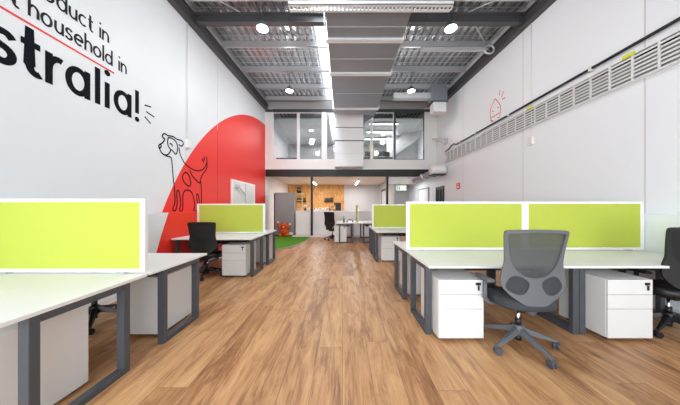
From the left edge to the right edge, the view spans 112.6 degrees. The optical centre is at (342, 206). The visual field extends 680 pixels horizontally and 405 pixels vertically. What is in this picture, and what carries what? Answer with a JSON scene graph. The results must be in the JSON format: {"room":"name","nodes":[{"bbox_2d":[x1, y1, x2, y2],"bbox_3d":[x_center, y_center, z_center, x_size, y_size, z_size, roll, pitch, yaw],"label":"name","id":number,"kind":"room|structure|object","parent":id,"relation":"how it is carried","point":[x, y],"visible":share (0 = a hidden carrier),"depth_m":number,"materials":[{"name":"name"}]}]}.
{"room":"open-plan office","nodes":[
{"label":"open-plan office","id":0,"kind":"room"},
{"bbox_2d":[0,0,287,229],"bbox_3d":[-3.500,-1.790,5.500,0.200,6.200,17.800,0,0,0],"label":"wall","id":1,"kind":"structure","parent":0,"point":[56,142],"depth_m":3.60,"materials":[{"name":"paint"}]},
{"bbox_2d":[0,5,113,73],"bbox_3d":[-3.398,-1.990,2.487,0.002,0.024,1.775,0,0,0],"label":"underline","id":2,"kind":"object","parent":1,"relation":"attached to","point":[1,7],"depth_m":2.65,"materials":[{"name":"red paint"}]},
{"bbox_2d":[11,0,126,73],"bbox_3d":[-3.398,-2.187,2.942,0.004,0.225,1.255,0,0,0],"label":"lettering","id":3,"kind":"object","parent":1,"relation":"attached to","point":[30,5],"depth_m":2.84,"materials":[{"name":"black paint"}]},
{"bbox_2d":[0,25,138,121],"bbox_3d":[-3.398,-1.692,2.844,0.004,0.566,1.896,0,0,0],"label":"lettering","id":4,"kind":"object","parent":1,"relation":"attached to","point":[30,46],"depth_m":2.69,"materials":[{"name":"black paint"}]},
{"bbox_2d":[47,0,108,42],"bbox_3d":[-3.398,-2.446,2.834,0.004,0.299,0.931,0,0,0],"label":"lettering","id":5,"kind":"object","parent":1,"relation":"attached to","point":[65,10],"depth_m":2.91,"materials":[{"name":"black paint"}]},
{"bbox_2d":[88,211,221,305],"bbox_3d":[-3.280,0.705,1.815,0.240,1.210,10.030,0,0,0],"label":"wall","id":6,"kind":"structure","parent":1,"relation":"attached to","point":[162,226],"depth_m":4.12,"materials":[{"name":"paint"}]},
{"bbox_2d":[158,133,206,211],"bbox_3d":[-3.398,-0.657,4.940,0.002,1.540,1.523,0,0,0],"label":"line drawing","id":7,"kind":"object","parent":1,"relation":"attached to","point":[171,136],"visible":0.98,"depth_m":4.72,"materials":[{"name":"black paint"}]},
{"bbox_2d":[185,22,190,148],"bbox_3d":[-3.370,-2.658,4.957,0.060,2.741,0.120,0,0,0],"label":"conduit","id":8,"kind":"object","parent":1,"relation":"attached to","point":[187,141],"visible":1,"depth_m":4.95,"materials":[{"name":"white paint"}]},
{"bbox_2d":[167,0,267,109],"bbox_3d":[-3.335,-4.095,3.400,0.130,0.851,13.200,0,0,0],"label":"trim","id":9,"kind":"structure","parent":1,"relation":"attached to","point":[181,6],"depth_m":5.89,"materials":[{"name":"grey metal"}]},
{"bbox_2d":[217,130,217,203],"bbox_3d":[-3.399,-1.000,6.166,0.002,2.180,0.016,0,0,0],"label":"trim","id":10,"kind":"structure","parent":1,"relation":"attached to","point":[217,130],"depth_m":6.16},
{"bbox_2d":[217,57,217,129],"bbox_3d":[-3.399,-3.086,6.166,0.002,1.991,0.016,0,0,0],"label":"trim","id":11,"kind":"structure","parent":1,"relation":"attached to","point":[217,57],"depth_m":6.16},
{"bbox_2d":[231,179,254,203],"bbox_3d":[-3.347,0.230,7.785,0.109,2.160,1.790,0,0,0],"label":"door","id":12,"kind":"structure","parent":1,"relation":"in","point":[241,192],"depth_m":7.61,"materials":[{"name":"white"}]},
{"bbox_2d":[265,108,272,159],"bbox_3d":[-3.240,-3.220,10.070,0.320,2.260,0.140,0,0,0],"label":"trim","id":13,"kind":"structure","parent":1,"relation":"attached to","point":[268,115],"depth_m":10.00,"materials":[{"name":"white paint"}]},
{"bbox_2d":[322,112,325,159],"bbox_3d":[-0.810,-3.170,10.070,0.180,2.160,0.140,0,0,0],"label":"trim","id":14,"kind":"structure","parent":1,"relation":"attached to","point":[323,113],"depth_m":10.00,"materials":[{"name":"white paint"}]},
{"bbox_2d":[265,96,391,100],"bbox_3d":[0.375,-4.596,9.600,7.310,0.197,0.120,0,0,0],"label":"beam","id":15,"kind":"structure","parent":1,"relation":"attached to","point":[267,98],"depth_m":9.60,"materials":[{"name":"metal"}]},
{"bbox_2d":[326,112,334,159],"bbox_3d":[-0.520,-3.140,10.070,0.400,2.100,0.060,0,0,0],"label":"window","id":16,"kind":"structure","parent":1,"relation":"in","point":[326,112],"depth_m":10.04,"materials":[{"name":"metal"}]},
{"bbox_2d":[265,109,429,111],"bbox_3d":[0.375,-4.250,10.070,7.550,0.120,0.180,0,0,0],"label":"trim","id":17,"kind":"structure","parent":1,"relation":"attached to","point":[268,110],"depth_m":9.98,"materials":[{"name":"grey metal"}]},
{"bbox_2d":[266,101,429,108],"bbox_3d":[0.375,-4.600,10.070,7.550,0.580,0.100,0,0,0],"label":"beam","id":18,"kind":"structure","parent":1,"relation":"attached to","point":[271,104],"depth_m":10.02,"materials":[{"name":"grey metal"}]},
{"bbox_2d":[265,169,435,176],"bbox_3d":[0.375,-1.505,10.060,7.550,0.310,0.120,0,0,0],"label":"trim","id":19,"kind":"structure","parent":1,"relation":"attached to","point":[268,172],"depth_m":10.00,"materials":[{"name":"black metal"}]},
{"bbox_2d":[265,160,436,168],"bbox_3d":[0.375,-1.875,10.070,7.550,0.430,0.140,0,0,0],"label":"trim","id":20,"kind":"structure","parent":1,"relation":"attached to","point":[269,164],"depth_m":10.00,"materials":[{"name":"white paint"}]},
{"bbox_2d":[273,112,297,159],"bbox_3d":[-2.535,-3.140,10.070,1.090,2.100,0.060,0,0,0],"label":"window","id":21,"kind":"structure","parent":20,"relation":"attached to","point":[273,112],"depth_m":10.04,"materials":[{"name":"metal"}]},
{"bbox_2d":[299,112,321,159],"bbox_3d":[-1.415,-3.140,10.070,1.030,2.100,0.060,0,0,0],"label":"window","id":22,"kind":"structure","parent":20,"relation":"attached to","point":[299,112],"depth_m":10.04,"materials":[{"name":"metal"}]},
{"bbox_2d":[334,114,373,168],"bbox_3d":[0.490,-2.920,9.499,1.680,2.500,0.998,0,0,0],"label":"duct","id":23,"kind":"object","parent":20,"relation":"attached to","point":[348,140],"visible":0.91,"depth_m":9.35,"materials":[{"name":"metal"}]},
{"bbox_2d":[372,112,393,159],"bbox_3d":[1.795,-3.140,10.070,0.950,2.100,0.060,0,0,0],"label":"window","id":24,"kind":"structure","parent":20,"relation":"attached to","point":[376,112],"depth_m":10.04,"materials":[{"name":"metal"}]},
{"bbox_2d":[255,84,449,88],"bbox_3d":[0.375,-4.550,8.550,7.310,0.197,0.120,0,0,0],"label":"beam","id":25,"kind":"structure","parent":1,"relation":"attached to","point":[257,86],"depth_m":8.55,"materials":[{"name":"metal"}]},
{"bbox_2d":[241,66,466,71],"bbox_3d":[0.375,-4.499,7.400,7.310,0.197,0.120,0,0,0],"label":"beam","id":26,"kind":"structure","parent":1,"relation":"attached to","point":[244,68],"depth_m":7.40,"materials":[{"name":"metal"}]},
{"bbox_2d":[285,72,292,92],"bbox_3d":[-1.730,-4.100,7.400,0.260,0.631,0.260,0,0,0],"label":"lamp","id":27,"kind":"object","parent":26,"relation":"hanging from","point":[289,89],"visible":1,"depth_m":7.36,"materials":[{"name":"white metal"}]},
{"bbox_2d":[222,41,489,47],"bbox_3d":[0.375,-4.446,6.200,7.310,0.197,0.120,0,0,0],"label":"beam","id":28,"kind":"structure","parent":1,"relation":"attached to","point":[225,44],"depth_m":6.20,"materials":[{"name":"metal"}]},
{"bbox_2d":[194,12,524,25],"bbox_3d":[0.375,-4.219,5.100,7.350,0.210,0.160,0,0,0],"label":"rafter","id":29,"kind":"object","parent":1,"relation":"attached to","point":[203,18],"visible":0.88,"depth_m":5.09,"materials":[{"name":"grey metal"}]},
{"bbox_2d":[185,0,535,0],"bbox_3d":[0.375,-4.381,4.720,7.310,0.197,0.120,0,0,0],"label":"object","id":30,"kind":"structure","parent":1,"relation":"attached to","point":[185,0],"depth_m":4.70,"materials":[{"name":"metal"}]},
{"bbox_2d":[256,3,268,32],"bbox_3d":[-1.690,-4.032,4.790,0.260,0.537,0.260,0,0,0],"label":"lamp","id":31,"kind":"object","parent":30,"relation":"hanging from","point":[261,26],"visible":1,"depth_m":4.76,"materials":[{"name":"white metal"}]},
{"bbox_2d":[444,4,457,32],"bbox_3d":[2.290,-4.032,4.790,0.260,0.537,0.260,0,0,0],"label":"lamp","id":32,"kind":"object","parent":30,"relation":"hanging from","point":[452,25],"visible":0.91,"depth_m":4.75,"materials":[{"name":"white metal"}]},
{"bbox_2d":[369,122,397,124],"bbox_3d":[1.900,-3.875,10.450,1.320,0.130,0.100,0,0,0],"label":"linear pendant","id":33,"kind":"object","parent":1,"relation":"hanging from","point":[374,123],"visible":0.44,"depth_m":10.40,"materials":[{"name":"white metal"}]},
{"bbox_2d":[395,112,423,159],"bbox_3d":[2.975,-3.140,10.070,1.290,2.100,0.060,0,0,0],"label":"window","id":34,"kind":"structure","parent":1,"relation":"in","point":[395,112],"depth_m":10.04,"materials":[{"name":"grey metal"}]},
{"bbox_2d":[288,144,408,210],"bbox_3d":[0.375,-1.790,14.300,7.550,6.200,0.200,0,0,0],"label":"wall","id":35,"kind":"structure","parent":0,"point":[364,196],"depth_m":14.20,"materials":[{"name":"grey paint"}]},
{"bbox_2d":[288,185,343,210],"bbox_3d":[-1.645,-0.035,14.185,3.490,2.690,0.030,0,0,0],"label":"wall panel","id":36,"kind":"object","parent":35,"relation":"attached to","point":[337,191],"depth_m":14.17,"materials":[{"name":"brown wood"}]},
{"bbox_2d":[274,118,422,143],"bbox_3d":[0.375,-3.960,12.180,7.550,0.060,4.040,0,0,0],"label":"wall","id":37,"kind":"structure","parent":35,"relation":"attached to","point":[286,127],"depth_m":11.35,"materials":[{"name":"glass"}]},
{"bbox_2d":[270,177,430,184],"bbox_3d":[0.375,-1.525,12.170,7.550,0.270,4.060,0,0,0],"label":"ceiling","id":38,"kind":"structure","parent":35,"relation":"attached to","point":[287,180],"depth_m":11.89,"materials":[{"name":"paint"}]},
{"bbox_2d":[388,177,413,184],"bbox_3d":[2.625,-1.210,10.340,1.150,0.360,0.420,0,0,0],"label":"trim","id":39,"kind":"structure","parent":38,"relation":"attached to","point":[391,180],"depth_m":10.13,"materials":[{"name":"white paint"}]},
{"bbox_2d":[381,188,385,203],"bbox_3d":[2.305,0.160,12.650,0.030,2.300,1.500,0,0,0],"label":"door","id":40,"kind":"structure","parent":35,"relation":"in","point":[383,192],"depth_m":12.72,"materials":[{"name":"white metal"}]},
{"bbox_2d":[380,181,396,203],"bbox_3d":[2.370,-0.040,12.170,0.100,2.700,4.060,0,0,0],"label":"wall","id":41,"kind":"structure","parent":35,"relation":"attached to","point":[392,189],"depth_m":10.73,"materials":[{"name":"grey paint"}]},
{"bbox_2d":[190,1,529,117],"bbox_3d":[0.356,-4.580,5.500,7.712,0.878,17.800,0,0,0],"label":"ceiling","id":42,"kind":"structure","parent":0,"point":[253,30],"depth_m":6.80,"materials":[{"name":"metal"}]},
{"bbox_2d":[314,8,333,117],"bbox_3d":[-0.410,-4.547,5.500,0.580,0.813,17.800,0,0,0],"label":"window","id":43,"kind":"structure","parent":42,"relation":"attached to","point":[325,58],"depth_m":6.92,"materials":[{"name":"white glass"}]},
{"bbox_2d":[191,1,525,95],"bbox_3d":[0.375,-4.554,6.450,7.530,0.312,6.908,0,0,0],"label":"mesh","id":44,"kind":"object","parent":42,"relation":"attached to","point":[191,1],"visible":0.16,"depth_m":6.60,"materials":[{"name":"metal"}]},
{"bbox_2d":[324,0,412,113],"bbox_3d":[0.490,-4.141,6.575,1.796,1.022,4.750,0,0,0],"label":"duct","id":45,"kind":"object","parent":42,"relation":"hanging from","point":[363,47],"visible":0.95,"depth_m":5.38,"materials":[{"name":"metal"}]},
{"bbox_2d":[288,0,453,12],"bbox_3d":[0.500,-4.009,4.055,2.928,0.918,0.170,0,0,0],"label":"tray","id":46,"kind":"object","parent":42,"relation":"hanging from","point":[293,4],"visible":1,"depth_m":4.01,"materials":[{"name":"metal"}]},
{"bbox_2d":[392,84,447,114],"bbox_3d":[2.775,-3.865,8.200,1.890,0.950,0.440,0,0,0],"label":"duct","id":47,"kind":"object","parent":42,"relation":"hanging from","point":[436,96],"visible":1,"depth_m":8.05,"materials":[{"name":"metal"}]},
{"bbox_2d":[430,102,445,114],"bbox_3d":[3.455,-3.555,8.200,0.450,0.330,0.340,0,0,0],"label":"outlet","id":48,"kind":"object","parent":47,"relation":"attached to","point":[436,108],"depth_m":8.03,"materials":[{"name":"metal"}]},
{"bbox_2d":[420,47,486,51],"bbox_3d":[2.900,-4.130,5.940,1.700,0.080,0.080,0,0,0],"label":"strut","id":49,"kind":"object","parent":42,"relation":"attached to","point":[422,49],"visible":1,"depth_m":5.90,"materials":[{"name":"metal"}]},
{"bbox_2d":[483,44,494,54],"bbox_3d":[3.840,-4.130,5.940,0.310,0.270,0.043,0,0,0],"label":"pipe collar","id":50,"kind":"object","parent":49,"relation":"attached to","point":[490,45],"visible":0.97,"depth_m":5.92,"materials":[{"name":"metal"}]},
{"bbox_2d":[54,234,679,404],"bbox_3d":[0.375,1.360,5.500,8.150,0.100,17.800,0,0,0],"label":"floor","id":51,"kind":"structure","parent":0,"point":[325,322],"depth_m":2.01,"materials":[{"name":"brown wood"}]},
{"bbox_2d":[0,304,87,404],"bbox_3d":[-2.090,1.008,1.414,0.440,0.605,0.512,0,0,0],"label":"drawer pedestal","id":52,"kind":"object","parent":51,"relation":"on","point":[63,337],"visible":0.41,"depth_m":1.47,"materials":[{"name":"white metal"}]},
{"bbox_2d":[0,274,146,404],"bbox_3d":[-2.410,0.945,1.552,1.416,0.730,0.855,0,0,0],"label":"office desk","id":53,"kind":"object","parent":51,"relation":"on","point":[28,300],"visible":1,"depth_m":1.53,"materials":[{"name":"white laminate"}]},
{"bbox_2d":[0,199,147,273],"bbox_3d":[-2.430,0.254,1.990,1.420,0.652,0.060,0,0,0],"label":"screen","id":54,"kind":"object","parent":53,"relation":"on","point":[37,235],"visible":1,"depth_m":1.98,"materials":[{"name":"green fabric"}]},
{"bbox_2d":[88,300,116,334],"bbox_3d":[-2.802,0.751,2.573,0.685,1.118,0.654,0,0,5],"label":"office chair","id":55,"kind":"object","parent":51,"relation":"on","point":[95,308],"visible":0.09,"depth_m":2.54,"materials":[{"name":"black plastic"}]},
{"bbox_2d":[9,253,206,343],"bbox_3d":[-2.410,0.945,2.428,1.416,0.730,0.855,0,0,0],"label":"office desk","id":56,"kind":"object","parent":51,"relation":"on","point":[160,264],"visible":0.48,"depth_m":2.30,"materials":[{"name":"white laminate"}]},
{"bbox_2d":[88,257,220,307],"bbox_3d":[-3.154,1.270,1.815,0.012,0.080,10.030,0,0,0],"label":"baseboard","id":57,"kind":"structure","parent":51,"relation":"on","point":[110,300],"depth_m":3.08,"materials":[{"name":"paint"}]},
{"bbox_2d":[130,265,190,333],"bbox_3d":[-2.050,1.008,2.536,0.440,0.605,0.512,0,0,0],"label":"drawer pedestal","id":58,"kind":"object","parent":51,"relation":"on","point":[143,291],"visible":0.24,"depth_m":2.28,"materials":[{"name":"white metal"}]},
{"bbox_2d":[187,222,225,280],"bbox_3d":[-2.557,0.790,4.288,0.637,1.040,0.608,0,0,-4],"label":"office chair","id":59,"kind":"object","parent":51,"relation":"on","point":[202,235],"visible":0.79,"depth_m":4.11,"materials":[{"name":"black fabric"}]},
{"bbox_2d":[171,234,265,276],"bbox_3d":[-2.405,0.945,4.545,1.476,0.730,0.790,0,0,0],"label":"office desk","id":60,"kind":"object","parent":51,"relation":"on","point":[221,238],"visible":0.66,"depth_m":4.31,"materials":[{"name":"white laminate"}]},
{"bbox_2d":[197,204,265,233],"bbox_3d":[-2.425,0.254,4.950,1.480,0.652,0.060,0,0,0],"label":"screen","id":61,"kind":"object","parent":60,"relation":"on","point":[228,218],"visible":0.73,"depth_m":4.94,"materials":[{"name":"green fabric"}]},
{"bbox_2d":[217,240,248,243],"bbox_3d":[-2.405,0.700,4.590,0.980,0.060,0.120,0,0,0],"label":"cable tray","id":62,"kind":"object","parent":60,"relation":"on","point":[218,241],"depth_m":4.53,"materials":[{"name":"black plastic"}]},
{"bbox_2d":[222,241,255,276],"bbox_3d":[-2.025,1.008,4.464,0.440,0.605,0.512,0,0,0],"label":"drawer pedestal","id":63,"kind":"object","parent":51,"relation":"on","point":[235,255],"visible":0.94,"depth_m":4.22,"materials":[{"name":"white metal"}]},
{"bbox_2d":[203,230,276,264],"bbox_3d":[-2.405,0.945,5.355,1.476,0.730,0.790,0,0,0],"label":"office desk","id":64,"kind":"object","parent":51,"relation":"on","point":[268,232],"visible":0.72,"depth_m":5.23,"materials":[{"name":"grey metal"}]},
{"bbox_2d":[249,235,272,262],"bbox_3d":[-1.985,1.008,5.496,0.440,0.605,0.512,0,0,0],"label":"drawer pedestal","id":65,"kind":"object","parent":51,"relation":"on","point":[270,236],"visible":0.37,"depth_m":5.24,"materials":[{"name":"white metal"}]},
{"bbox_2d":[274,193,303,235],"bbox_3d":[-2.493,0.325,10.660,1.185,1.970,0.920,0,0,0],"label":"tall cabinet","id":66,"kind":"object","parent":51,"relation":"on","point":[284,203],"visible":0.73,"depth_m":10.22,"materials":[{"name":"grey metal"}]},
{"bbox_2d":[276,236,308,248],"bbox_3d":[-2.395,1.299,8.360,1.970,0.022,3.520,0,0,0],"label":"mat","id":67,"kind":"object","parent":51,"relation":"on","point":[283,241],"visible":0.39,"depth_m":8.59,"materials":[{"name":"green carpet"}]},
{"bbox_2d":[277,221,292,236],"bbox_3d":[-2.529,0.960,9.943,0.730,0.663,0.348,0,0,6],"label":"plush toy","id":68,"kind":"object","parent":67,"relation":"on","point":[283,228],"visible":1,"depth_m":9.88,"materials":[{"name":"orange fabric"}]},
{"bbox_2d":[311,176,312,235],"bbox_3d":[-1.345,-0.050,9.950,0.090,2.600,0.100,0,0,0],"label":"steel column","id":69,"kind":"structure","parent":51,"relation":"on","point":[311,176],"depth_m":9.90,"materials":[{"name":"black metal"}]},
{"bbox_2d":[292,235,368,236],"bbox_3d":[-0.140,1.280,9.950,4.080,0.060,0.260,0,0,0],"label":"trim","id":70,"kind":"structure","parent":51,"relation":"on","point":[293,235],"depth_m":9.88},
{"bbox_2d":[324,212,338,240],"bbox_3d":[-0.406,0.751,9.038,0.685,1.118,0.654,0,0,38],"label":"office chair","id":71,"kind":"object","parent":51,"relation":"on","point":[329,222],"visible":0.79,"depth_m":8.88,"materials":[{"name":"black fabric"}]},
{"bbox_2d":[296,211,371,234],"bbox_3d":[-0.110,0.740,10.395,3.960,1.140,0.550,0,0,0],"label":"counter","id":72,"kind":"object","parent":51,"relation":"on","point":[303,218],"depth_m":10.14,"materials":[{"name":"white"}]},
{"bbox_2d":[296,211,371,211],"bbox_3d":[-0.110,0.195,10.395,3.960,0.050,0.550,0,0,0],"label":"countertop","id":73,"kind":"structure","parent":72,"relation":"on","point":[296,211],"depth_m":10.12,"materials":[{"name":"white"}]},
{"bbox_2d":[332,203,340,210],"bbox_3d":[-0.312,-0.015,10.505,0.484,0.370,0.310,0,0,0],"label":"coffee machine","id":74,"kind":"object","parent":72,"relation":"on","point":[337,205],"visible":1,"depth_m":10.48,"materials":[{"name":"black plastic"}]},
{"bbox_2d":[334,225,345,242],"bbox_3d":[-0.075,1.008,8.509,0.440,0.605,0.512,0,0,0],"label":"drawer pedestal","id":75,"kind":"object","parent":51,"relation":"on","point":[336,227],"visible":0.97,"depth_m":8.27,"materials":[{"name":"white metal"}]},
{"bbox_2d":[336,221,357,242],"bbox_3d":[0.165,0.945,8.925,0.790,0.730,1.446,0,0,0],"label":"office desk","id":76,"kind":"object","parent":51,"relation":"on","point":[348,223],"visible":0.9,"depth_m":8.21,"materials":[{"name":"white laminate"}]},
{"bbox_2d":[356,205,358,222],"bbox_3d":[0.570,0.254,8.920,0.060,0.652,1.400,0,0,0],"label":"screen","id":77,"kind":"object","parent":76,"relation":"attached to","point":[357,206],"visible":1,"depth_m":8.42,"materials":[{"name":"green"}]},
{"bbox_2d":[356,221,371,242],"bbox_3d":[0.975,0.945,8.925,0.790,0.730,1.446,0,0,0],"label":"office desk","id":78,"kind":"object","parent":51,"relation":"on","point":[366,223],"visible":0.61,"depth_m":8.45,"materials":[{"name":"white laminate"}]},
{"bbox_2d":[386,176,387,203],"bbox_3d":[1.960,-0.020,9.950,0.090,2.660,0.100,0,0,0],"label":"steel column","id":79,"kind":"structure","parent":51,"relation":"on","point":[386,176],"depth_m":9.90,"materials":[{"name":"black metal"}]},
{"bbox_2d":[369,226,405,253],"bbox_3d":[1.580,0.945,6.505,1.576,0.730,0.790,0,0,0],"label":"office desk","id":80,"kind":"object","parent":51,"relation":"on","point":[370,227],"visible":0.38,"depth_m":6.27,"materials":[{"name":"grey metal"}]},
{"bbox_2d":[378,234,399,260],"bbox_3d":[1.150,1.008,5.664,0.440,0.605,0.512,0,0,0],"label":"drawer pedestal","id":81,"kind":"object","parent":51,"relation":"on","point":[385,242],"visible":0.81,"depth_m":5.42,"materials":[{"name":"white metal"}]},
{"bbox_2d":[372,229,405,261],"bbox_3d":[1.580,0.945,5.695,1.576,0.730,0.790,0,0,0],"label":"office desk","id":82,"kind":"object","parent":51,"relation":"on","point":[400,232],"visible":0.53,"depth_m":5.59,"materials":[{"name":"white laminate"}]},
{"bbox_2d":[372,204,405,228],"bbox_3d":[1.580,0.254,6.100,1.580,0.652,0.060,0,0,0],"label":"screen","id":83,"kind":"object","parent":82,"relation":"on","point":[383,215],"visible":0.59,"depth_m":6.09,"materials":[{"name":"green fabric"}]},
{"bbox_2d":[383,233,405,235],"bbox_3d":[1.580,0.700,5.740,1.080,0.060,0.120,0,0,0],"label":"cable tray","id":84,"kind":"object","parent":82,"relation":"on","point":[399,234],"depth_m":5.68,"materials":[{"name":"black plastic"}]},
{"bbox_2d":[400,251,420,294],"bbox_3d":[1.185,1.008,3.576,0.440,0.605,0.512,0,0,0],"label":"drawer pedestal","id":85,"kind":"object","parent":51,"relation":"on","point":[418,267],"visible":0.18,"depth_m":3.32,"materials":[{"name":"white metal"}]},
{"bbox_2d":[393,241,503,299],"bbox_3d":[1.640,0.945,3.435,1.576,0.730,0.790,0,0,0],"label":"office desk","id":86,"kind":"object","parent":51,"relation":"on","point":[398,245],"visible":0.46,"depth_m":3.33,"materials":[{"name":"white laminate"}]},
{"bbox_2d":[421,267,483,338],"bbox_3d":[1.155,1.008,2.449,0.440,0.605,0.512,0,0,0],"label":"drawer pedestal","id":87,"kind":"object","parent":51,"relation":"on","point":[457,299],"visible":0.88,"depth_m":2.21,"materials":[{"name":"white metal"}]},
{"bbox_2d":[407,251,588,334],"bbox_3d":[1.640,0.945,2.625,1.576,0.730,0.790,0,0,0],"label":"office desk","id":88,"kind":"object","parent":51,"relation":"on","point":[466,260],"visible":0.75,"depth_m":2.37,"materials":[{"name":"white laminate"}]},
{"bbox_2d":[406,202,524,250],"bbox_3d":[1.640,0.254,3.030,1.580,0.652,0.060,0,0,0],"label":"screen","id":89,"kind":"object","parent":88,"relation":"on","point":[429,225],"visible":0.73,"depth_m":3.02,"materials":[{"name":"green fabric"}]},
{"bbox_2d":[462,268,501,269],"bbox_3d":[1.640,0.700,2.670,1.080,0.060,0.120,0,0,0],"label":"cable tray","id":90,"kind":"object","parent":88,"relation":"on","point":[462,268],"depth_m":2.61,"materials":[{"name":"black plastic"}]},
{"bbox_2d":[474,230,569,368],"bbox_3d":[1.667,0.751,2.137,0.685,1.118,0.654,0,0,3],"label":"office chair","id":91,"kind":"object","parent":51,"relation":"on","point":[532,275],"visible":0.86,"depth_m":1.95,"materials":[{"name":"grey plastic"}]},
{"bbox_2d":[492,250,640,286],"bbox_3d":[3.220,0.945,3.435,1.576,0.730,0.790,0,0,0],"label":"office desk","id":92,"kind":"object","parent":51,"relation":"on","point":[493,271],"visible":0.09,"depth_m":3.20,"materials":[{"name":"white laminate"}]},
{"bbox_2d":[559,268,652,338],"bbox_3d":[2.800,1.008,2.449,0.440,0.605,0.512,0,0,0],"label":"drawer pedestal","id":93,"kind":"object","parent":51,"relation":"on","point":[618,304],"visible":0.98,"depth_m":2.21,"materials":[{"name":"white metal"}]},
{"bbox_2d":[545,251,679,334],"bbox_3d":[3.220,0.945,2.625,1.576,0.730,0.790,0,0,0],"label":"office desk","id":94,"kind":"object","parent":51,"relation":"on","point":[612,260],"visible":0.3,"depth_m":2.50,"materials":[{"name":"white laminate"}]},
{"bbox_2d":[525,202,643,250],"bbox_3d":[3.220,0.254,3.030,1.580,0.652,0.060,0,0,0],"label":"screen","id":95,"kind":"object","parent":94,"relation":"on","point":[590,225],"visible":0.78,"depth_m":3.02,"materials":[{"name":"green fabric"}]},
{"bbox_2d":[606,268,659,269],"bbox_3d":[3.220,0.700,2.670,1.080,0.060,0.120,0,0,0],"label":"cable tray","id":96,"kind":"object","parent":94,"relation":"on","point":[606,268],"depth_m":2.61,"materials":[{"name":"black plastic"}]},
{"bbox_2d":[622,227,679,338],"bbox_3d":[3.452,0.751,2.387,0.685,1.118,0.654,0,0,5],"label":"office chair","id":97,"kind":"object","parent":51,"relation":"on","point":[668,287],"visible":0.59,"depth_m":2.24,"materials":[{"name":"black plastic"}]},
{"bbox_2d":[363,157,392,158],"bbox_3d":[1.750,-2.030,11.300,1.500,0.740,0.800,0,0,0],"label":"meeting table","id":98,"kind":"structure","parent":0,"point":[363,157],"depth_m":10.92,"materials":[{"name":"black plastic"}]},
{"bbox_2d":[409,0,679,214],"bbox_3d":[4.250,-1.790,5.500,0.200,6.200,17.800,0,0,0],"label":"wall","id":99,"kind":"structure","parent":0,"point":[592,151],"depth_m":4.14,"materials":[{"name":"paint"}]},
{"bbox_2d":[387,136,417,158],"bbox_3d":[3.300,-2.795,12.550,1.700,2.270,0.100,0,0,0],"label":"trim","id":100,"kind":"structure","parent":99,"relation":"attached to","point":[411,152],"depth_m":12.50,"materials":[{"name":"grey paint"}]},
{"bbox_2d":[386,133,420,156],"bbox_3d":[3.270,-3.255,12.250,1.740,1.330,0.500,0,0,0],"label":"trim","id":101,"kind":"structure","parent":99,"relation":"attached to","point":[406,139],"depth_m":12.00,"materials":[{"name":"paint"}]},
{"bbox_2d":[418,187,428,201],"bbox_3d":[4.108,0.180,11.600,0.086,2.260,1.520,0,0,0],"label":"door","id":102,"kind":"structure","parent":99,"relation":"in","point":[423,194],"depth_m":11.53,"materials":[{"name":"silver metal"}]},
{"bbox_2d":[424,108,436,159],"bbox_3d":[3.885,-3.220,10.070,0.530,2.260,0.140,0,0,0],"label":"trim","id":103,"kind":"structure","parent":99,"relation":"attached to","point":[430,121],"depth_m":10.00,"materials":[{"name":"white paint"}]},
{"bbox_2d":[429,165,446,175],"bbox_3d":[3.810,-1.465,9.000,0.660,0.430,0.420,0,0,0],"label":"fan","id":104,"kind":"object","parent":99,"relation":"attached to","point":[434,170],"visible":1,"depth_m":8.82,"materials":[{"name":"white plastic"}]},
{"bbox_2d":[412,171,430,183],"bbox_3d":[3.458,-1.280,9.682,0.890,0.488,0.387,0,0,42],"label":"duct","id":105,"kind":"object","parent":104,"relation":"attached to","point":[424,176],"visible":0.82,"depth_m":9.63,"materials":[{"name":"metal"}]},
{"bbox_2d":[431,136,447,144],"bbox_3d":[3.849,-2.650,9.030,0.598,0.320,0.200,0,0,0],"label":"wall bracket","id":106,"kind":"object","parent":99,"relation":"attached to","point":[446,137],"visible":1,"depth_m":9.00,"materials":[{"name":"metal"}]},
{"bbox_2d":[436,186,443,201],"bbox_3d":[4.108,0.220,9.610,0.086,2.180,0.740,0,0,0],"label":"door","id":107,"kind":"structure","parent":99,"relation":"in","point":[439,190],"depth_m":9.56,"materials":[{"name":"black plastic"}]},
{"bbox_2d":[490,91,504,121],"bbox_3d":[4.148,-2.713,6.079,0.002,0.742,0.594,0,0,0],"label":"line drawing","id":108,"kind":"object","parent":99,"relation":"attached to","point":[503,91],"visible":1,"depth_m":6.07,"materials":[{"name":"red paint"}]},
{"bbox_2d":[447,0,556,99],"bbox_3d":[4.085,-4.095,3.400,0.130,0.851,13.200,0,0,0],"label":"trim","id":109,"kind":"structure","parent":99,"relation":"attached to","point":[538,7],"depth_m":5.70,"materials":[{"name":"grey metal"}]},
{"bbox_2d":[527,23,533,145],"bbox_3d":[4.120,-2.692,4.965,0.060,2.673,0.120,0,0,0],"label":"conduit","id":110,"kind":"object","parent":99,"relation":"attached to","point":[530,140],"visible":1,"depth_m":4.96,"materials":[{"name":"white paint"}]},
{"bbox_2d":[445,29,679,162],"bbox_3d":[4.107,-1.975,4.225,0.085,0.410,9.650,0,0,0],"label":"cable tray","id":111,"kind":"object","parent":99,"relation":"attached to","point":[664,53],"visible":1,"depth_m":3.71,"materials":[{"name":"metal"}]},
{"bbox_2d":[445,17,679,151],"bbox_3d":[4.112,-2.275,4.326,0.060,0.153,9.453,0,0,0],"label":"cable conduit","id":112,"kind":"object","parent":99,"relation":"attached to","point":[591,67],"visible":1,"depth_m":3.75,"materials":[{"name":"black plastic"}]},
{"bbox_2d":[644,0,645,213],"bbox_3d":[4.149,-1.928,3.110,0.002,4.037,0.016,0,0,0],"label":"trim","id":113,"kind":"structure","parent":99,"relation":"attached to","point":[644,0],"depth_m":3.11,"materials":[{"name":"white metal"}]},
{"bbox_2d":[614,214,679,309],"bbox_3d":[4.090,0.705,2.850,0.120,1.210,12.100,0,0,0],"label":"wall","id":114,"kind":"structure","parent":99,"relation":"attached to","point":[655,226],"depth_m":2.91,"materials":[{"name":"paint"}]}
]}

